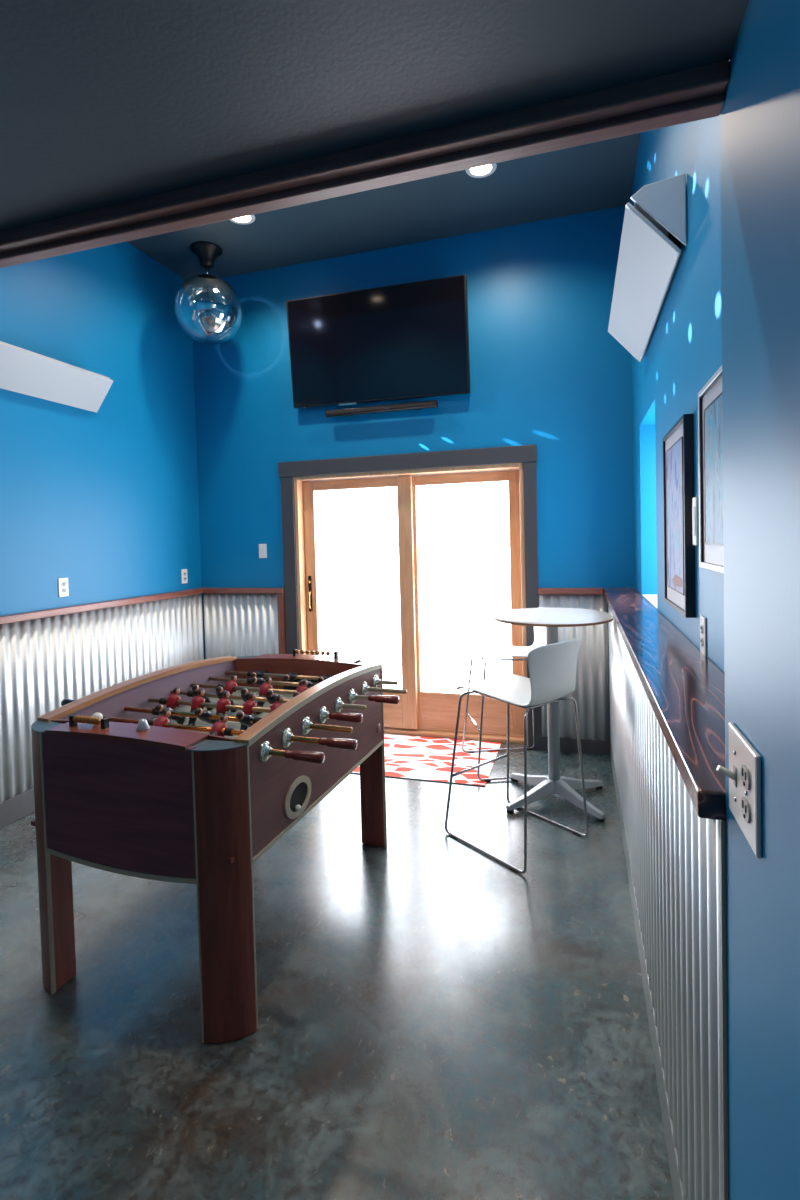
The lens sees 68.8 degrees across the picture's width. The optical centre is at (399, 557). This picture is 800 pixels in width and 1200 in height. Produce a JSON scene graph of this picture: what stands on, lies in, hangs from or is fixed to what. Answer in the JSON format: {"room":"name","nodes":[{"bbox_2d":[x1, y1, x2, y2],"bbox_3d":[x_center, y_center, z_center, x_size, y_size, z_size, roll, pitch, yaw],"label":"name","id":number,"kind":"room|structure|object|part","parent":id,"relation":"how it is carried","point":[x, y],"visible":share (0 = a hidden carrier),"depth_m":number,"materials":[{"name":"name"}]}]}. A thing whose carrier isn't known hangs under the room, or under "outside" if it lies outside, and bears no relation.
{"room":"common room","nodes":[
{"label":"common room","id":0,"kind":"room"},
{"bbox_2d":[0,242,203,643],"bbox_3d":[-2.226,-0.382,3.488,0.150,3.710,3.693,-1,2,17],"label":"wall","id":1,"kind":"structure","parent":0,"point":[106,501],"depth_m":3.93,"materials":[{"name":"blue paint"}]},
{"bbox_2d":[0,788,34,828],"bbox_3d":[-2.134,1.406,3.402,0.022,0.138,3.338,-1,2,17],"label":"baseboard","id":2,"kind":"structure","parent":1,"relation":"attached to","point":[13,809],"depth_m":3.29,"materials":[{"name":"grey paint"}]},
{"bbox_2d":[0,341,112,412],"bbox_3d":[-2.142,-1.062,3.236,0.175,0.238,1.326,-1,2,17],"label":"wall panel","id":3,"kind":"object","parent":1,"relation":"attached to","point":[22,371],"visible":1,"depth_m":3.45,"materials":[{"name":"grey paint"}]},
{"bbox_2d":[58,578,68,596],"bbox_3d":[-2.090,0.183,3.631,0.010,0.117,0.072,-1,2,17],"label":"wall outlet","id":4,"kind":"object","parent":1,"relation":"attached to","point":[63,588],"visible":1,"depth_m":3.63,"materials":[{"name":"white plastic"}]},
{"bbox_2d":[0,588,202,624],"bbox_3d":[-2.150,0.337,3.365,0.045,0.042,3.338,-1,2,17],"label":"trim","id":5,"kind":"structure","parent":1,"relation":"attached to","point":[12,618],"depth_m":3.78,"materials":[{"name":"brown wood"}]},
{"bbox_2d":[0,593,203,802],"bbox_3d":[-2.149,0.848,3.384,0.017,0.980,3.298,-1,2,17],"label":"corrugated panel","id":6,"kind":"object","parent":1,"relation":"attached to","point":[45,662],"visible":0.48,"depth_m":3.68,"materials":[{"name":"metal"}]},
{"bbox_2d":[181,569,187,583],"bbox_3d":[-1.748,0.150,4.747,0.010,0.117,0.072,-1,2,17],"label":"wall outlet","id":7,"kind":"object","parent":1,"relation":"attached to","point":[184,575],"visible":1,"depth_m":4.74,"materials":[{"name":"white plastic"}]},
{"bbox_2d":[0,60,729,267],"bbox_3d":[-1.674,-0.590,1.408,4.392,0.052,0.055,-1,2,17],"label":"trim","id":8,"kind":"structure","parent":1,"relation":"attached to","point":[698,93],"depth_m":0.89,"materials":[{"name":"brown wood"}]},
{"bbox_2d":[0,733,673,1199],"bbox_3d":[-1.191,1.561,1.495,5.600,0.100,7.244,-1,2,17],"label":"floor","id":9,"kind":"structure","parent":0,"point":[438,1019],"depth_m":1.84,"materials":[{"name":"concrete"}]},
{"bbox_2d":[31,649,406,1042],"bbox_3d":[-0.704,0.985,2.507,1.452,0.958,1.324,-1,2,20],"label":"table","id":10,"kind":"object","parent":9,"relation":"on","point":[191,772],"visible":1,"depth_m":1.94,"materials":[{"name":"brown wood"}]},
{"bbox_3d":[-1.247,0.589,2.040,0.165,0.005,0.092,-1,2,27],"label":"corner plate","id":11,"kind":"part","parent":10,"relation":"part of","materials":[{"name":"grey metal"}]},
{"bbox_3d":[-1.247,1.041,2.052,0.135,0.899,0.095,-1,2,20],"label":"leg","id":12,"kind":"part","parent":10,"relation":"part of","materials":[{"name":"brown wood"}]},
{"bbox_2d":[69,714,109,728],"bbox_3d":[-1.048,0.554,1.969,0.156,0.040,0.024,-1,2,20],"label":"counter","id":13,"kind":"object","parent":10,"relation":"on","point":[105,721],"depth_m":1.95,"materials":[{"name":"plastic"}]},
{"bbox_2d":[92,712,102,718],"bbox_3d":[-1.040,0.549,2.006,0.036,0.036,0.036,-1,2,17],"label":"ball","id":14,"kind":"object","parent":10,"relation":"on","point":[97,714],"visible":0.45,"depth_m":2.00,"materials":[{"name":"white plastic"}]},
{"bbox_3d":[-0.910,0.785,1.884,0.612,0.428,0.022,-1,2,20],"label":"panel","id":15,"kind":"part","parent":10,"relation":"part of","materials":[{"name":"brown wood"}]},
{"bbox_3d":[-1.091,0.545,2.627,0.049,0.058,1.128,-1,2,20],"label":"rail","id":16,"kind":"part","parent":10,"relation":"part of","materials":[{"name":"beige wood"}]},
{"bbox_2d":[136,719,149,730],"bbox_3d":[-0.843,0.546,1.917,0.042,0.036,0.042,-1,2,20],"label":"cup","id":17,"kind":"object","parent":10,"relation":"on","point":[143,725],"depth_m":1.91,"materials":[{"name":"grey metal"}]},
{"bbox_3d":[-0.802,0.628,2.167,1.147,0.019,0.019,-1,2,20],"label":"rod","id":18,"kind":"part","parent":10,"relation":"part of","materials":[{"name":"orange metal"}]},
{"bbox_3d":[-0.556,0.579,1.792,0.165,0.005,0.092,-1,2,13],"label":"corner plate","id":19,"kind":"part","parent":10,"relation":"part of","materials":[{"name":"grey metal"}]},
{"bbox_3d":[-0.537,1.031,1.798,0.135,0.899,0.095,-1,2,20],"label":"leg","id":20,"kind":"part","parent":10,"relation":"part of","materials":[{"name":"brown wood"}]},
{"bbox_3d":[-0.763,0.623,2.297,1.252,0.019,0.019,-1,2,20],"label":"rod","id":21,"kind":"part","parent":10,"relation":"part of","materials":[{"name":"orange metal"}]},
{"bbox_3d":[-0.756,0.618,2.438,1.050,0.019,0.019,-1,2,20],"label":"rod","id":22,"kind":"part","parent":10,"relation":"part of","materials":[{"name":"gold metal"}]},
{"bbox_3d":[-0.838,0.542,3.181,0.165,0.005,0.092,-1,2,13],"label":"corner plate","id":23,"kind":"part","parent":10,"relation":"part of","materials":[{"name":"grey metal"}]},
{"bbox_3d":[-0.701,0.613,2.562,1.190,0.019,0.019,-1,2,20],"label":"rod","id":24,"kind":"part","parent":10,"relation":"part of","materials":[{"name":"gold metal"}]},
{"bbox_3d":[-0.872,0.633,2.048,1.095,0.019,0.019,-1,2,20],"label":"rod","id":25,"kind":"part","parent":10,"relation":"part of","materials":[{"name":"orange metal"}]},
{"bbox_3d":[-0.641,0.607,2.685,1.100,0.019,0.019,-1,2,20],"label":"rod","id":26,"kind":"part","parent":10,"relation":"part of","materials":[{"name":"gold metal"}]},
{"bbox_2d":[290,782,306,811],"bbox_3d":[-0.365,0.853,2.087,0.002,0.094,0.132,-1,2,20],"label":"ball return","id":27,"kind":"object","parent":10,"relation":"on","point":[299,794],"depth_m":2.09,"materials":[{"name":"black plastic"}]},
{"bbox_3d":[-0.305,0.534,2.345,0.049,0.058,1.128,-1,2,20],"label":"rail","id":28,"kind":"part","parent":10,"relation":"part of","materials":[{"name":"beige wood"}]},
{"bbox_3d":[-0.572,0.602,2.804,1.270,0.019,0.019,-1,2,20],"label":"rod","id":29,"kind":"part","parent":10,"relation":"part of","materials":[{"name":"gold metal"}]},
{"bbox_3d":[-0.569,0.597,2.947,1.180,0.019,0.019,-1,2,20],"label":"rod","id":30,"kind":"part","parent":10,"relation":"part of","materials":[{"name":"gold metal"}]},
{"bbox_2d":[293,649,337,658],"bbox_3d":[-0.442,0.503,3.052,0.256,0.040,0.024,-1,2,20],"label":"counter","id":31,"kind":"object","parent":10,"relation":"on","point":[294,651],"depth_m":3.01,"materials":[{"name":"plastic"}]},
{"bbox_3d":[-0.287,0.714,2.346,0.022,0.405,1.122,-1,2,20],"label":"panel","id":32,"kind":"part","parent":10,"relation":"part of","materials":[{"name":"brown wood"}]},
{"bbox_3d":[-0.148,0.533,2.934,0.165,0.005,0.092,-1,2,27],"label":"corner plate","id":33,"kind":"part","parent":10,"relation":"part of","materials":[{"name":"grey metal"}]},
{"bbox_3d":[-0.124,0.985,2.950,0.135,0.899,0.095,-1,2,20],"label":"leg","id":34,"kind":"part","parent":10,"relation":"part of","materials":[{"name":"brown wood"}]},
{"bbox_2d":[351,734,500,786],"bbox_3d":[0.143,1.393,4.104,1.030,0.006,0.787,-1,2,17],"label":"rug","id":35,"kind":"object","parent":9,"relation":"on","point":[420,758],"visible":0.56,"depth_m":4.03,"materials":[{"name":"red fabric"}]},
{"bbox_2d":[462,607,547,781],"bbox_3d":[0.730,0.865,3.904,0.568,1.031,0.514,-2,2,-5],"label":"bar stool","id":36,"kind":"object","parent":35,"relation":"on","point":[479,652],"visible":0.49,"depth_m":3.94,"materials":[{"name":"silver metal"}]},
{"bbox_3d":[0.700,1.008,4.082,0.532,0.733,0.153,-2,2,-5],"label":"sled leg","id":37,"kind":"part","parent":36,"relation":"part of","materials":[{"name":"silver metal"}]},
{"bbox_3d":[0.721,0.656,3.897,0.383,0.018,0.253,-2,2,-5],"label":"seat frame","id":38,"kind":"part","parent":36,"relation":"part of","materials":[{"name":"silver metal"}]},
{"bbox_3d":[0.733,1.018,3.733,0.532,0.733,0.153,-2,2,-5],"label":"sled leg","id":39,"kind":"part","parent":36,"relation":"part of","materials":[{"name":"silver metal"}]},
{"bbox_2d":[445,638,588,873],"bbox_3d":[0.589,0.904,2.954,0.514,1.031,0.568,-3,2,-39],"label":"bar stool","id":40,"kind":"object","parent":9,"relation":"on","point":[552,667],"visible":0.98,"depth_m":2.82,"materials":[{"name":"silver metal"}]},
{"bbox_3d":[0.445,1.058,2.863,0.153,0.733,0.532,-3,2,-39],"label":"sled leg","id":41,"kind":"part","parent":40,"relation":"part of","materials":[{"name":"silver metal"}]},
{"bbox_3d":[0.581,0.695,2.951,0.253,0.018,0.383,-3,2,-39],"label":"seat frame","id":42,"kind":"part","parent":40,"relation":"part of","materials":[{"name":"silver metal"}]},
{"bbox_3d":[0.718,1.045,3.083,0.153,0.733,0.532,-3,2,-39],"label":"sled leg","id":43,"kind":"part","parent":40,"relation":"part of","materials":[{"name":"silver metal"}]},
{"bbox_2d":[493,608,613,821],"bbox_3d":[0.886,0.861,3.378,0.670,1.075,0.670,-1,2,17],"label":"bar table","id":44,"kind":"object","parent":9,"relation":"on","point":[550,618],"visible":0.98,"depth_m":3.34,"materials":[{"name":"white plastic"}]},
{"bbox_3d":[0.801,1.325,3.536,0.070,0.106,0.345,-3,2,-34],"label":"leg","id":45,"kind":"part","parent":44,"relation":"part of","materials":[{"name":"grey metal"}]},
{"bbox_3d":[0.745,1.334,3.312,0.345,0.106,0.070,-2,2,-28],"label":"leg","id":46,"kind":"part","parent":44,"relation":"part of","materials":[{"name":"grey metal"}]},
{"bbox_3d":[0.989,1.330,3.247,0.070,0.106,0.345,-3,2,-32],"label":"leg","id":47,"kind":"part","parent":44,"relation":"part of","materials":[{"name":"grey metal"}]},
{"bbox_3d":[1.057,1.321,3.459,0.345,0.106,0.070,-2,2,-23],"label":"leg","id":48,"kind":"part","parent":44,"relation":"part of","materials":[{"name":"grey metal"}]},
{"bbox_2d":[0,0,748,231],"bbox_3d":[-2.020,-0.584,-0.321,5.042,0.100,3.451,-1,2,17],"label":"ceiling","id":49,"kind":"structure","parent":0,"point":[104,103],"depth_m":0.74,"materials":[{"name":"black paint"}]},
{"bbox_2d":[126,132,640,279],"bbox_3d":[-0.414,-2.315,2.887,4.025,0.100,3.638,-1,2,17],"label":"ceiling","id":50,"kind":"structure","parent":0,"point":[595,176],"depth_m":3.92,"materials":[{"name":"black paint"}]},
{"bbox_2d":[174,241,242,344],"bbox_3d":[-1.423,-1.940,4.335,0.486,0.691,0.486,-1,2,17],"label":"globe pendant","id":51,"kind":"object","parent":50,"relation":"hanging from","point":[215,306],"visible":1,"depth_m":4.24,"materials":[{"name":"clear glass"}]},
{"bbox_3d":[-1.420,-1.837,4.338,0.486,0.486,0.486,-1,2,17],"label":"glass globe","id":52,"kind":"part","parent":51,"relation":"part of"},
{"bbox_2d":[230,214,254,224],"bbox_3d":[-1.062,-2.278,3.908,0.184,0.006,0.184,-1,2,17],"label":"recessed light","id":53,"kind":"object","parent":50,"relation":"in","point":[249,219],"visible":0.48,"depth_m":3.94,"materials":[{"name":"white plastic"}]},
{"bbox_2d":[465,163,496,177],"bbox_3d":[0.479,-2.303,3.457,0.184,0.006,0.184,-1,2,17],"label":"recessed light","id":54,"kind":"object","parent":50,"relation":"in","point":[482,171],"visible":0.7,"depth_m":3.48,"materials":[{"name":"white plastic"}]},
{"bbox_2d":[192,206,633,740],"bbox_3d":[-0.021,-0.472,4.586,3.425,3.710,0.300,-1,2,17],"label":"wall","id":55,"kind":"structure","parent":0,"point":[547,371],"depth_m":4.19,"materials":[{"name":"blue paint"}]},
{"bbox_2d":[203,593,278,658],"bbox_3d":[-1.314,0.791,4.862,0.714,1.003,0.017,-1,2,17],"label":"corrugated panel","id":56,"kind":"object","parent":55,"relation":"attached to","point":[235,624],"visible":0.56,"depth_m":4.86,"materials":[{"name":"metal"}]},
{"bbox_2d":[259,544,266,557],"bbox_3d":[-1.122,-0.056,4.777,0.072,0.117,0.009,-1,2,17],"label":"light switch","id":57,"kind":"object","parent":55,"relation":"attached to","point":[262,547],"visible":1,"depth_m":4.77,"materials":[{"name":"white plastic"}]},
{"bbox_2d":[277,593,285,653],"bbox_3d":[-0.950,0.843,4.743,0.052,1.118,0.040,-1,2,17],"label":"trim","id":58,"kind":"structure","parent":55,"relation":"attached to","point":[280,596],"depth_m":4.71,"materials":[{"name":"wood"}]},
{"bbox_2d":[286,274,470,408],"bbox_3d":[-0.178,-1.571,4.344,1.398,0.817,0.163,-1,2,17],"label":"television","id":59,"kind":"object","parent":55,"relation":"attached to","point":[410,340],"visible":1,"depth_m":4.29,"materials":[{"name":"black plastic"}]},
{"bbox_2d":[325,400,437,416],"bbox_3d":[-0.141,-1.111,4.385,0.880,0.049,0.106,-1,2,17],"label":"soundbar","id":60,"kind":"object","parent":55,"relation":"attached to","point":[433,403],"visible":1,"depth_m":4.34,"materials":[{"name":"black plastic"}]},
{"bbox_2d":[327,402,433,413],"bbox_3d":[-0.157,-1.110,4.336,0.840,0.019,0.002,-1,2,17],"label":"grille","id":61,"kind":"object","parent":60,"relation":"attached to","point":[412,405],"depth_m":4.33,"materials":[{"name":"black metal"}]},
{"bbox_2d":[203,588,602,593],"bbox_3d":[-0.129,0.251,4.466,3.178,0.042,0.045,-1,2,17],"label":"trim","id":62,"kind":"structure","parent":55,"relation":"attached to","point":[205,590],"depth_m":4.70,"materials":[{"name":"brown wood"}]},
{"bbox_2d":[278,444,540,749],"bbox_3d":[0.049,0.299,4.529,2.023,2.168,0.226,-1,2,17],"label":"door","id":63,"kind":"structure","parent":55,"relation":"in","point":[401,569],"depth_m":4.53,"materials":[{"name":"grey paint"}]},
{"bbox_3d":[-0.737,0.306,4.740,0.029,0.244,0.064,-1,2,10],"label":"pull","id":64,"kind":"part","parent":63,"relation":"part of","materials":[{"name":"gold metal"}]},
{"bbox_3d":[-0.733,0.291,4.767,0.028,0.290,0.006,-1,2,17],"label":"handle","id":65,"kind":"part","parent":63,"relation":"part of","materials":[{"name":"brown metal"}]},
{"bbox_3d":[-0.334,0.359,4.672,0.708,1.970,0.038,-1,2,17],"label":"rail","id":66,"kind":"part","parent":63,"relation":"part of","materials":[{"name":"clear wood"}]},
{"bbox_3d":[-0.337,0.255,4.668,0.708,1.607,0.006,-1,2,17],"label":"pane","id":67,"kind":"part","parent":63,"relation":"part of","materials":[{"name":"clear glass"}]},
{"bbox_3d":[-0.324,0.358,4.669,0.913,1.970,0.040,-1,2,17],"label":"sash","id":68,"kind":"part","parent":63,"relation":"part of","materials":[{"name":"clear wood"}]},
{"bbox_3d":[0.489,0.344,4.472,0.713,1.970,0.038,-1,2,17],"label":"rail","id":69,"kind":"part","parent":63,"relation":"part of","materials":[{"name":"clear wood"}]},
{"bbox_3d":[0.486,0.239,4.468,0.713,1.610,0.006,-1,2,17],"label":"pane","id":70,"kind":"part","parent":63,"relation":"part of","materials":[{"name":"clear glass"}]},
{"bbox_3d":[0.469,0.344,4.478,0.935,1.970,0.040,-1,2,17],"label":"sash","id":71,"kind":"part","parent":63,"relation":"part of","materials":[{"name":"clear wood"}]},
{"bbox_2d":[536,736,609,755],"bbox_3d":[-0.086,1.331,4.508,3.248,0.115,0.022,-1,2,17],"label":"baseboard","id":72,"kind":"structure","parent":55,"relation":"attached to","point":[588,746],"depth_m":4.09,"materials":[{"name":"grey paint"}]},
{"bbox_2d":[539,594,608,740],"bbox_3d":[1.214,0.759,4.089,0.459,1.018,0.017,-1,2,17],"label":"corrugated panel","id":73,"kind":"object","parent":55,"relation":"attached to","point":[591,691],"visible":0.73,"depth_m":4.06,"materials":[{"name":"metal"}]},
{"bbox_2d":[630,60,729,673],"bbox_3d":[1.329,-0.439,2.428,0.420,3.710,3.638,-1,2,17],"label":"wall","id":74,"kind":"structure","parent":0,"point":[683,351],"depth_m":2.04,"materials":[{"name":"blue paint"}]},
{"bbox_2d":[608,173,685,361],"bbox_3d":[1.044,-1.160,2.571,0.186,0.242,1.328,-1,2,17],"label":"wall panel","id":75,"kind":"object","parent":74,"relation":"attached to","point":[654,228],"visible":1,"depth_m":2.17,"materials":[{"name":"grey paint"}]},
{"bbox_2d":[642,594,656,608],"bbox_3d":[1.499,-0.250,3.090,0.349,1.047,0.720,-1,2,17],"label":"window","id":76,"kind":"structure","parent":74,"relation":"in","point":[651,598],"depth_m":3.26,"materials":[{"name":"white glass"}]},
{"bbox_2d":[663,413,695,617],"bbox_3d":[1.002,-0.142,2.111,0.030,0.655,0.490,-1,2,17],"label":"framed picture","id":77,"kind":"object","parent":74,"relation":"attached to","point":[678,443],"visible":0.99,"depth_m":2.00,"materials":[{"name":"black"}]},
{"bbox_2d":[666,438,682,592],"bbox_3d":[0.993,-0.145,2.113,0.003,0.518,0.358,-1,2,17],"label":"painting","id":78,"kind":"object","parent":77,"relation":"attached to","point":[674,453],"depth_m":2.10,"materials":[{"name":"white paint"}]},
{"bbox_2d":[692,496,698,545],"bbox_3d":[0.917,-0.113,1.808,0.016,0.150,0.060,-1,2,17],"label":"wall thermostat","id":79,"kind":"object","parent":74,"relation":"attached to","point":[695,500],"visible":0.81,"depth_m":1.79,"materials":[{"name":"white plastic"}]},
{"bbox_2d":[700,615,706,656],"bbox_3d":[0.910,0.234,1.756,0.010,0.117,0.072,-1,2,17],"label":"wall outlet","id":80,"kind":"object","parent":74,"relation":"attached to","point":[703,621],"visible":1,"depth_m":1.74,"materials":[{"name":"white plastic"}]},
{"bbox_2d":[698,365,723,572],"bbox_3d":[0.789,-0.213,1.409,0.024,0.500,0.570,-1,2,17],"label":"framed picture","id":81,"kind":"object","parent":74,"relation":"attached to","point":[710,415],"visible":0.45,"depth_m":1.54,"materials":[{"name":"white paper"}]},
{"bbox_2d":[705,395,723,543],"bbox_3d":[0.783,-0.215,1.411,0.003,0.363,0.438,-1,2,17],"label":"painting","id":82,"kind":"object","parent":81,"relation":"attached to","point":[713,410],"depth_m":1.51},
{"bbox_2d":[720,0,799,1199],"bbox_3d":[0.187,0.491,-0.924,0.500,2.122,3.506,-1,2,17],"label":"wall pier","id":83,"kind":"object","parent":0,"point":[760,113],"depth_m":0.64,"materials":[{"name":"blue paint"}]},
{"bbox_2d":[720,820,728,1199],"bbox_3d":[0.471,0.930,0.844,0.006,1.118,0.006,-1,2,17],"label":"trim","id":84,"kind":"structure","parent":83,"relation":"attached to","point":[722,822],"depth_m":0.83,"materials":[{"name":"beige"}]},
{"bbox_2d":[716,722,761,858],"bbox_3d":[0.411,0.278,0.719,0.028,0.118,0.128,-1,2,17],"label":"outlet","id":85,"kind":"object","parent":83,"relation":"attached to","point":[744,772],"visible":1,"depth_m":0.69,"materials":[{"name":"white"}]},
{"bbox_2d":[741,796,750,822],"bbox_3d":[0.410,0.298,0.693,0.003,0.025,0.033,-1,2,17],"label":"receptacle","id":86,"kind":"object","parent":85,"relation":"attached to","point":[745,800],"depth_m":0.69,"materials":[{"name":"white plastic"}]},
{"bbox_2d":[741,764,750,789],"bbox_3d":[0.409,0.260,0.692,0.003,0.025,0.033,-1,2,17],"label":"receptacle","id":87,"kind":"object","parent":85,"relation":"attached to","point":[745,768],"depth_m":0.69,"materials":[{"name":"white"}]},
{"bbox_3d":[1.046,0.866,2.415,0.153,1.118,3.326,-1,2,17],"label":"wall","id":88,"kind":"structure","parent":0,"visible":0},
{"bbox_2d":[610,738,682,1199],"bbox_3d":[0.974,1.357,2.445,0.018,0.138,3.304,-1,2,17],"label":"baseboard","id":89,"kind":"structure","parent":88,"relation":"attached to","point":[677,1184],"depth_m":1.69,"materials":[{"name":"grey concrete"}]},
{"bbox_2d":[603,588,725,819],"bbox_3d":[1.007,0.287,2.398,0.199,0.042,3.338,-1,2,17],"label":"ledge","id":90,"kind":"object","parent":88,"relation":"on","point":[685,691],"visible":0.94,"depth_m":1.35,"materials":[{"name":"brown wood"}]},
{"bbox_2d":[608,605,728,1199],"bbox_3d":[0.958,0.801,2.426,0.017,0.975,3.311,-1,2,17],"label":"corrugated panel","id":91,"kind":"object","parent":88,"relation":"attached to","point":[674,852],"visible":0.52,"depth_m":1.25,"materials":[{"name":"metal"}]}
]}

